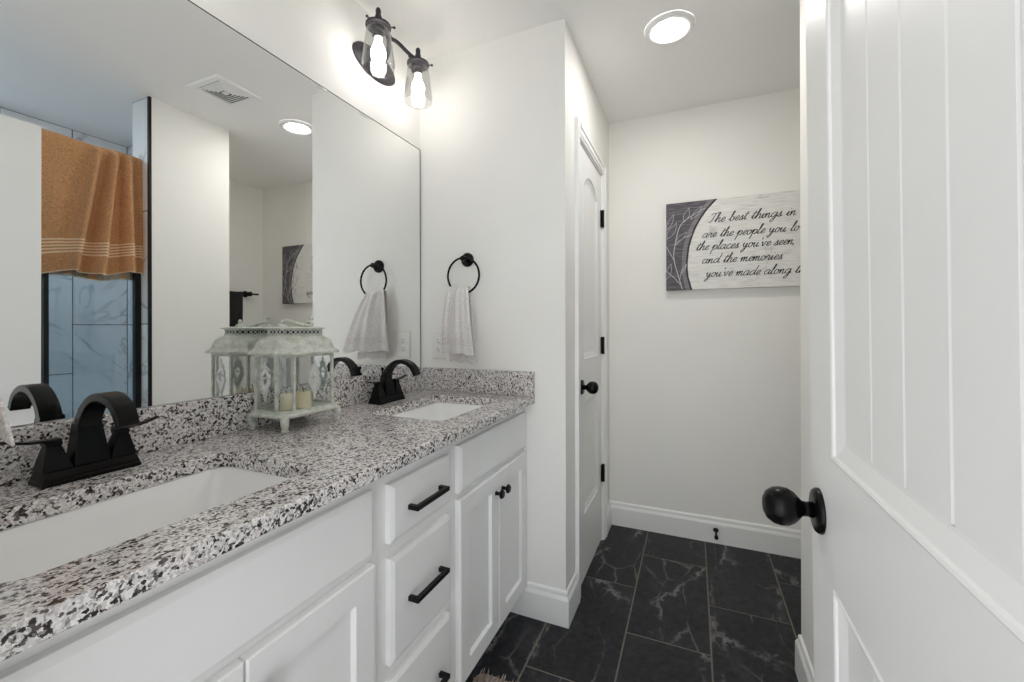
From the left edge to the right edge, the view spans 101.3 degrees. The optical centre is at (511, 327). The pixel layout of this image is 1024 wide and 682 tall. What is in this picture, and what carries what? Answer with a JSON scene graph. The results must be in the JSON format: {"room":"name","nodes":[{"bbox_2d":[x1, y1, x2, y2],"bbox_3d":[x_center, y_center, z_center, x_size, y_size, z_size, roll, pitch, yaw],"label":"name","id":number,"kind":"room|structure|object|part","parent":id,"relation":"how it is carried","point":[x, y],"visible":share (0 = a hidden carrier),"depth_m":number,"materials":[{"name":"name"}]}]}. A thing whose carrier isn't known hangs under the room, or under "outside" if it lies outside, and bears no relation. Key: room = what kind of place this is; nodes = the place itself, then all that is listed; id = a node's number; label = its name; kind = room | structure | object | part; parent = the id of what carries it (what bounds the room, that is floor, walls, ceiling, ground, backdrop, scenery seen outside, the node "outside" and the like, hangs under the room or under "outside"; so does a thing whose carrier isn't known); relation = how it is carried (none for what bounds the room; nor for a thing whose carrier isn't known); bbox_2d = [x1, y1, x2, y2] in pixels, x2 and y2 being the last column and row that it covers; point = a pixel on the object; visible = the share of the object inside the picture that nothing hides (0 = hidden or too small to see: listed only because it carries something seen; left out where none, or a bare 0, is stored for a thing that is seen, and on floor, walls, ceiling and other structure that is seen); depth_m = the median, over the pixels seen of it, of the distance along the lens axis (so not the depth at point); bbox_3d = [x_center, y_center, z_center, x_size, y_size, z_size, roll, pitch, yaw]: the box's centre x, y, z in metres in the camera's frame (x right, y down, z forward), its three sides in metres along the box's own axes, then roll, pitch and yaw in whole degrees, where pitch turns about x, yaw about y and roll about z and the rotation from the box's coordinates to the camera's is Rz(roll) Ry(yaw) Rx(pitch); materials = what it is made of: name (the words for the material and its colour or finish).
{"room":"bathroom","nodes":[
{"label":"bathroom","id":0,"kind":"room"},
{"bbox_2d":[15,0,419,426],"bbox_3d":[-0.781,-0.019,1.283,0.100,2.443,1.738,0,0,23],"label":"wall","id":1,"kind":"structure","parent":0,"point":[316,38],"depth_m":1.49,"materials":[{"name":"paint"}]},
{"bbox_2d":[0,0,420,426],"bbox_3d":[-0.723,-0.320,1.282,0.006,1.013,1.482,0,0,23],"label":"mirror","id":2,"kind":"object","parent":1,"relation":"attached to","point":[174,191],"visible":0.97,"depth_m":1.03,"materials":[{"name":"clear glass"}]},
{"bbox_2d":[0,367,421,485],"bbox_3d":[-0.718,0.238,1.273,0.020,0.101,1.507,0,0,23],"label":"backsplash","id":3,"kind":"structure","parent":1,"relation":"attached to","point":[179,423],"depth_m":1.04,"materials":[{"name":"stone"}]},
{"bbox_2d":[352,7,432,108],"bbox_3d":[-0.470,-1.048,1.650,0.184,0.226,0.360,0,0,23],"label":"vanity light","id":4,"kind":"object","parent":1,"relation":"attached to","point":[373,60],"visible":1,"depth_m":1.64,"materials":[{"name":"metal"}]},
{"bbox_3d":[-0.486,-1.012,1.528,0.117,0.154,0.117,0,0,23],"label":"lamp shade","id":5,"kind":"part","parent":4,"relation":"part of","materials":[{"name":"clear glass"}]},
{"bbox_2d":[372,23,384,39],"bbox_3d":[-0.486,-1.071,1.528,0.044,0.037,0.044,0,0,23],"label":"socket","id":6,"kind":"object","parent":4,"relation":"attached to","point":[378,29],"depth_m":1.51,"materials":[{"name":"metal"}]},
{"bbox_3d":[-0.486,-0.996,1.528,0.055,0.112,0.055,0,0,23],"label":"bulb","id":7,"kind":"part","parent":4,"relation":"part of","materials":[{"name":"white glass"}]},
{"bbox_3d":[-0.506,-1.096,1.667,0.066,0.122,0.036,0,0,23],"label":"stem","id":8,"kind":"part","parent":4,"relation":"part of","materials":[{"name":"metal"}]},
{"bbox_3d":[-0.439,-1.131,1.708,0.132,0.050,0.021,0,0,-42],"label":"arm","id":9,"kind":"part","parent":4,"relation":"part of","materials":[{"name":"metal"}]},
{"bbox_2d":[413,62,422,74],"bbox_3d":[-0.391,-1.072,1.749,0.044,0.037,0.044,0,0,23],"label":"socket","id":10,"kind":"object","parent":4,"relation":"attached to","point":[417,66],"depth_m":1.73,"materials":[{"name":"metal"}]},
{"bbox_3d":[-0.391,-0.996,1.749,0.055,0.112,0.055,0,0,23],"label":"bulb","id":11,"kind":"part","parent":4,"relation":"part of","materials":[{"name":"white glass"}]},
{"bbox_2d":[442,286,474,363],"bbox_3d":[-0.213,-0.013,1.805,0.223,0.335,0.080,0,0,43],"label":"hand towel","id":12,"kind":"object","parent":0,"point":[458,335],"visible":1,"depth_m":1.79,"materials":[{"name":"white fabric"}]},
{"bbox_2d":[420,26,541,583],"bbox_3d":[-0.134,-0.020,1.896,0.603,2.443,0.100,0,0,23],"label":"wall","id":13,"kind":"structure","parent":0,"point":[481,146],"depth_m":1.82,"materials":[{"name":"paint"}]},
{"bbox_2d":[432,331,447,358],"bbox_3d":[-0.333,0.082,1.923,0.082,0.127,0.008,0,0,23],"label":"power outlet","id":14,"kind":"object","parent":13,"relation":"attached to","point":[437,353],"visible":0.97,"depth_m":1.92,"materials":[{"name":"white plastic"}]},
{"bbox_2d":[436,337,441,343],"bbox_3d":[-0.334,0.062,1.920,0.033,0.033,0.003,0,0,23],"label":"receptacle","id":15,"kind":"object","parent":14,"relation":"attached to","point":[438,339],"depth_m":1.92,"materials":[{"name":"white plastic"}]},
{"bbox_2d":[436,346,441,352],"bbox_3d":[-0.334,0.101,1.920,0.033,0.033,0.003,0,0,23],"label":"receptacle","id":16,"kind":"object","parent":14,"relation":"attached to","point":[438,348],"depth_m":1.92,"materials":[{"name":"white plastic"}]},
{"bbox_2d":[447,253,479,292],"bbox_3d":[-0.207,-0.236,1.845,0.165,0.187,0.050,0,0,23],"label":"towel ring","id":17,"kind":"object","parent":13,"relation":"attached to","point":[467,259],"visible":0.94,"depth_m":1.85,"materials":[{"name":"black metal"}]},
{"bbox_3d":[-0.207,-0.299,1.845,0.062,0.062,0.050,0,0,23],"label":"post","id":18,"kind":"part","parent":17,"relation":"part of","materials":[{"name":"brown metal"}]},
{"bbox_2d":[510,571,578,628],"bbox_3d":[0.139,1.131,1.797,0.259,0.140,0.162,0,0,23],"label":"baseboard","id":19,"kind":"structure","parent":13,"relation":"attached to","point":[544,603],"depth_m":1.72,"materials":[{"name":"paint"}]},
{"bbox_2d":[541,19,609,589],"bbox_3d":[0.359,-0.021,2.152,0.100,2.443,0.960,0,0,23],"label":"wall","id":20,"kind":"structure","parent":0,"point":[568,92],"depth_m":1.72,"materials":[{"name":"paint"}]},
{"bbox_2d":[574,116,606,603],"bbox_3d":[0.410,0.142,2.121,0.017,2.115,0.648,0,0,23],"label":"trim","id":21,"kind":"structure","parent":20,"relation":"attached to","point":[580,133],"depth_m":1.89,"materials":[{"name":"paint"}]},
{"bbox_2d":[580,145,604,584],"bbox_3d":[0.422,0.173,2.127,0.115,2.030,0.532,0,0,23],"label":"door","id":22,"kind":"structure","parent":20,"relation":"in","point":[591,214],"depth_m":2.16,"materials":[{"name":"paint"}]},
{"bbox_3d":[0.362,0.278,1.929,0.069,0.059,0.059,0,0,23],"label":"knob","id":23,"kind":"part","parent":22,"relation":"part of","materials":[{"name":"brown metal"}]},
{"bbox_2d":[607,502,611,534],"bbox_3d":[0.571,1.130,2.493,0.018,0.140,0.135,0,0,23],"label":"baseboard","id":24,"kind":"structure","parent":20,"relation":"attached to","point":[609,508],"depth_m":2.49,"materials":[{"name":"paint"}]},
{"bbox_2d":[356,0,799,123],"bbox_3d":[0.561,-1.284,1.226,2.615,0.080,2.698,0,0,23],"label":"ceiling","id":25,"kind":"structure","parent":0,"point":[735,49],"depth_m":1.82,"materials":[{"name":"paint"}]},
{"bbox_2d":[644,10,695,45],"bbox_3d":[0.655,-1.237,1.748,0.200,0.012,0.200,0,0,23],"label":"recessed light","id":26,"kind":"object","parent":25,"relation":"in","point":[671,27],"visible":1,"depth_m":1.73,"materials":[{"name":"paint"}]},
{"bbox_2d":[653,18,685,39],"bbox_3d":[0.655,-1.235,1.748,0.132,0.008,0.132,0,0,23],"label":"diffuser","id":27,"kind":"object","parent":26,"relation":"attached to","point":[667,28],"depth_m":1.74,"materials":[{"name":"white plastic"}]},
{"bbox_2d":[465,525,800,681],"bbox_3d":[0.543,1.200,1.171,2.415,0.001,2.618,0,0,23],"label":"floor","id":28,"kind":"structure","parent":0,"point":[653,606],"depth_m":1.69,"materials":[{"name":"tile"}]},
{"bbox_2d":[0,480,376,681],"bbox_3d":[-0.641,0.761,0.756,0.567,0.882,0.619,0,0,23],"label":"vanity cabinet","id":29,"kind":"object","parent":28,"relation":"on","point":[297,601],"visible":0.86,"depth_m":0.67,"materials":[{"name":"paint"}]},
{"bbox_3d":[-0.478,0.798,0.521,0.020,0.561,0.286,0,0,23],"label":"door","id":30,"kind":"part","parent":29,"relation":"part of","materials":[{"name":"paint"}]},
{"bbox_2d":[0,367,534,661],"bbox_3d":[-0.465,0.252,1.164,0.571,0.132,1.507,0,0,23],"label":"countertop","id":31,"kind":"structure","parent":29,"relation":"on","point":[325,460],"depth_m":0.86,"materials":[{"name":"stone"}]},
{"bbox_2d":[0,391,158,488],"bbox_3d":[-0.777,0.206,0.800,0.176,0.165,0.232,0,0,23],"label":"faucet","id":32,"kind":"object","parent":31,"relation":"on","point":[88,454],"visible":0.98,"depth_m":0.80,"materials":[{"name":"black metal"}]},
{"bbox_3d":[-0.862,0.204,0.752,0.022,0.016,0.076,0,0,23],"label":"lever","id":33,"kind":"part","parent":32,"relation":"part of","materials":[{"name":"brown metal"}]},
{"bbox_3d":[-0.851,0.237,0.779,0.041,0.051,0.041,0,0,23],"label":"handle","id":34,"kind":"part","parent":32,"relation":"part of","materials":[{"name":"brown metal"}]},
{"bbox_3d":[-0.830,0.276,0.823,0.058,0.025,0.146,0,0,23],"label":"plate","id":35,"kind":"part","parent":32,"relation":"part of","materials":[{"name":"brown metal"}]},
{"bbox_3d":[-0.770,0.164,0.797,0.160,0.081,0.036,0,0,23],"label":"spout","id":36,"kind":"part","parent":32,"relation":"part of","materials":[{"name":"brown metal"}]},
{"bbox_3d":[-0.812,0.237,0.869,0.041,0.051,0.041,0,0,23],"label":"handle","id":37,"kind":"part","parent":32,"relation":"part of","materials":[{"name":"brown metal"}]},
{"bbox_3d":[-0.800,0.204,0.895,0.022,0.016,0.076,0,0,23],"label":"lever","id":38,"kind":"part","parent":32,"relation":"part of","materials":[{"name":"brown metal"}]},
{"bbox_2d":[0,466,290,582],"bbox_3d":[-0.616,0.387,0.719,0.328,0.135,0.458,0,0,23],"label":"sink basin","id":39,"kind":"object","parent":31,"relation":"in","point":[39,546],"visible":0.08,"depth_m":0.78,"materials":[{"name":"ceramic"}]},
{"bbox_2d":[246,316,340,433],"bbox_3d":[-0.636,0.129,1.238,0.172,0.325,0.220,0,0,23],"label":"lantern","id":40,"kind":"object","parent":31,"relation":"on","point":[306,339],"visible":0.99,"depth_m":1.18,"materials":[{"name":"metal"}]},
{"bbox_2d":[280,391,291,409],"bbox_3d":[-0.648,0.209,1.206,0.033,0.054,0.033,0,0,23],"label":"candle","id":41,"kind":"object","parent":40,"relation":"on","point":[285,398],"visible":0.94,"depth_m":1.19,"materials":[{"name":"wax"}]},
{"bbox_3d":[-0.636,0.156,1.238,0.149,0.160,0.197,0,0,23],"label":"frame","id":42,"kind":"part","parent":40,"relation":"part of","materials":[{"name":"metal"}]},
{"bbox_3d":[-0.637,-0.008,1.238,0.114,0.026,0.154,0,0,23],"label":"lid","id":43,"kind":"part","parent":40,"relation":"part of","materials":[{"name":"metal"}]},
{"bbox_3d":[-0.617,-0.016,1.236,0.051,0.036,0.103,0,0,23],"label":"handle","id":44,"kind":"part","parent":40,"relation":"part of","materials":[{"name":"metal"}]},
{"bbox_2d":[296,389,311,407],"bbox_3d":[-0.616,0.208,1.240,0.043,0.055,0.043,0,0,23],"label":"candle","id":45,"kind":"object","parent":40,"relation":"on","point":[303,397],"visible":0.94,"depth_m":1.22,"materials":[{"name":"wax"}]},
{"bbox_2d":[365,359,420,404],"bbox_3d":[-0.430,0.205,1.605,0.176,0.165,0.232,0,0,23],"label":"faucet","id":46,"kind":"object","parent":31,"relation":"on","point":[388,389],"visible":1,"depth_m":1.60,"materials":[{"name":"black metal"}]},
{"bbox_3d":[-0.504,0.237,1.583,0.041,0.051,0.041,0,0,23],"label":"handle","id":47,"kind":"part","parent":46,"relation":"part of","materials":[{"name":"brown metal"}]},
{"bbox_3d":[-0.483,0.275,1.628,0.058,0.025,0.146,0,0,23],"label":"plate","id":48,"kind":"part","parent":46,"relation":"part of","materials":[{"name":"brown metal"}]},
{"bbox_3d":[-0.465,0.237,1.673,0.041,0.051,0.041,0,0,23],"label":"handle","id":49,"kind":"part","parent":46,"relation":"part of","materials":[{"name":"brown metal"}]},
{"bbox_3d":[-0.454,0.203,1.700,0.022,0.016,0.076,0,0,23],"label":"lever","id":50,"kind":"part","parent":46,"relation":"part of","materials":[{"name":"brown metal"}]},
{"bbox_3d":[-0.423,0.163,1.602,0.160,0.081,0.036,0,0,23],"label":"spout","id":51,"kind":"part","parent":46,"relation":"part of","materials":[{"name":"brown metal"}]},
{"bbox_2d":[392,402,481,420],"bbox_3d":[-0.265,0.386,1.534,0.328,0.135,0.453,0,0,23],"label":"sink basin","id":52,"kind":"object","parent":31,"relation":"in","point":[439,411],"visible":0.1,"depth_m":1.73,"materials":[{"name":"ceramic"}]},
{"bbox_3d":[-0.363,0.798,0.788,0.020,0.561,0.286,0,0,23],"label":"door","id":53,"kind":"part","parent":29,"relation":"part of","materials":[{"name":"paint"}]},
{"bbox_2d":[377,445,449,681],"bbox_3d":[-0.457,0.761,1.183,0.566,0.882,0.310,0,0,23],"label":"base cabinet","id":54,"kind":"object","parent":28,"relation":"on","point":[413,500],"visible":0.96,"depth_m":1.05,"materials":[{"name":"paint"}]},
{"bbox_3d":[-0.234,0.659,1.088,0.020,0.248,0.257,0,0,23],"label":"drawer","id":55,"kind":"part","parent":54,"relation":"part of","materials":[{"name":"paint"}]},
{"bbox_3d":[-0.234,0.433,1.088,0.020,0.137,0.257,0,0,23],"label":"drawer","id":56,"kind":"part","parent":54,"relation":"part of","materials":[{"name":"paint"}]},
{"bbox_3d":[-0.233,0.946,1.088,0.020,0.260,0.257,0,0,23],"label":"drawer","id":57,"kind":"part","parent":54,"relation":"part of","materials":[{"name":"paint"}]},
{"bbox_3d":[-0.210,0.659,1.080,0.030,0.012,0.144,0,0,23],"label":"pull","id":58,"kind":"part","parent":54,"relation":"part of","materials":[{"name":"black metal"}]},
{"bbox_3d":[-0.211,0.437,1.080,0.030,0.012,0.144,0,0,23],"label":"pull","id":59,"kind":"part","parent":54,"relation":"part of","materials":[{"name":"black metal"}]},
{"bbox_3d":[-0.209,0.946,1.080,0.030,0.012,0.144,0,0,23],"label":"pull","id":60,"kind":"part","parent":54,"relation":"part of","materials":[{"name":"black metal"}]},
{"bbox_2d":[450,409,526,681],"bbox_3d":[-0.281,0.760,1.591,0.567,0.882,0.577,0,0,23],"label":"vanity cabinet","id":61,"kind":"object","parent":28,"relation":"on","point":[488,515],"visible":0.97,"depth_m":1.41,"materials":[{"name":"paint"}]},
{"bbox_3d":[-0.108,0.798,1.378,0.020,0.561,0.268,0,0,23],"label":"door","id":62,"kind":"part","parent":61,"relation":"part of","materials":[{"name":"paint"}]},
{"bbox_3d":[-0.042,0.583,1.468,0.031,0.032,0.032,0,0,23],"label":"knob","id":63,"kind":"part","parent":61,"relation":"part of","materials":[{"name":"black metal"}]},
{"bbox_3d":[-0.021,0.583,1.518,0.031,0.032,0.032,0,0,23],"label":"knob","id":64,"kind":"part","parent":61,"relation":"part of","materials":[{"name":"black metal"}]},
{"bbox_3d":[-0.001,0.797,1.628,0.020,0.561,0.268,0,0,23],"label":"door","id":65,"kind":"part","parent":61,"relation":"part of","materials":[{"name":"paint"}]},
{"bbox_2d":[473,669,513,681],"bbox_3d":[0.006,1.181,1.019,0.574,0.039,0.709,0,0,23],"label":"bath mat","id":66,"kind":"object","parent":28,"relation":"on","point":[482,677],"visible":1,"depth_m":1.41,"materials":[{"name":"beige fabric"}]},
{"bbox_2d":[609,87,800,530],"bbox_3d":[1.401,-0.024,2.279,1.912,2.443,0.100,0,0,23],"label":"wall","id":67,"kind":"structure","parent":0,"point":[705,385],"depth_m":2.37,"materials":[{"name":"paint"}]},
{"bbox_2d":[609,500,800,558],"bbox_3d":[1.381,1.128,2.227,1.712,0.140,0.018,0,0,23],"label":"baseboard","id":68,"kind":"structure","parent":67,"relation":"attached to","point":[740,534],"depth_m":2.34,"materials":[{"name":"paint"}]},
{"bbox_2d":[713,528,718,539],"bbox_3d":[1.116,1.129,2.296,0.028,0.039,0.072,0,0,23],"label":"door stop","id":69,"kind":"object","parent":67,"relation":"attached to","point":[715,530],"visible":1,"depth_m":2.30,"materials":[{"name":"black metal"}]},
{"bbox_2d":[665,190,799,290],"bbox_3d":[1.387,-0.458,2.210,1.091,0.494,0.036,0,0,23],"label":"sign","id":70,"kind":"object","parent":67,"relation":"attached to","point":[748,241],"visible":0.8,"depth_m":2.27,"materials":[{"name":"white wood"}]},
{"bbox_2d":[800,0,813,669],"bbox_3d":[1.325,-0.024,1.077,0.901,2.443,0.417,0,0,23],"label":"wall partition","id":71,"kind":"structure","parent":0,"point":[807,634],"depth_m":1.39,"materials":[{"name":"paint"}]},
{"bbox_2d":[795,634,813,681],"bbox_3d":[1.324,1.128,1.090,0.916,0.140,0.427,0,0,23],"label":"baseboard","id":72,"kind":"structure","parent":71,"relation":"attached to","point":[804,670],"depth_m":1.38,"materials":[{"name":"paint"}]},
{"bbox_3d":[0.056,-0.021,0.047,2.415,2.443,0.130,0,0,23],"label":"wall","id":73,"kind":"structure","parent":0,"visible":0},
{"bbox_2d":[762,0,1023,681],"bbox_3d":[0.371,0.172,0.362,0.191,2.036,0.716,-1,0,23],"label":"door","id":74,"kind":"structure","parent":73,"relation":"in","point":[914,507],"depth_m":0.38,"materials":[{"name":"paint"}]},
{"bbox_3d":[0.438,0.285,0.668,0.069,0.059,0.059,-1,0,23],"label":"knob","id":75,"kind":"part","parent":74,"relation":"part of","materials":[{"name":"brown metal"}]},
{"bbox_3d":[-0.674,-0.235,0.459,0.165,0.187,0.050,0,0,23],"label":"towel ring","id":76,"kind":"object","parent":73,"relation":"attached to","visible":0},
{"bbox_2d":[0,394,14,446],"bbox_3d":[-0.666,-0.022,0.490,0.213,0.316,0.062,0,0,22],"label":"hand towel","id":77,"kind":"object","parent":76,"relation":"hanging from","point":[6,434],"visible":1,"depth_m":0.47,"materials":[{"name":"white fabric"}]}
]}

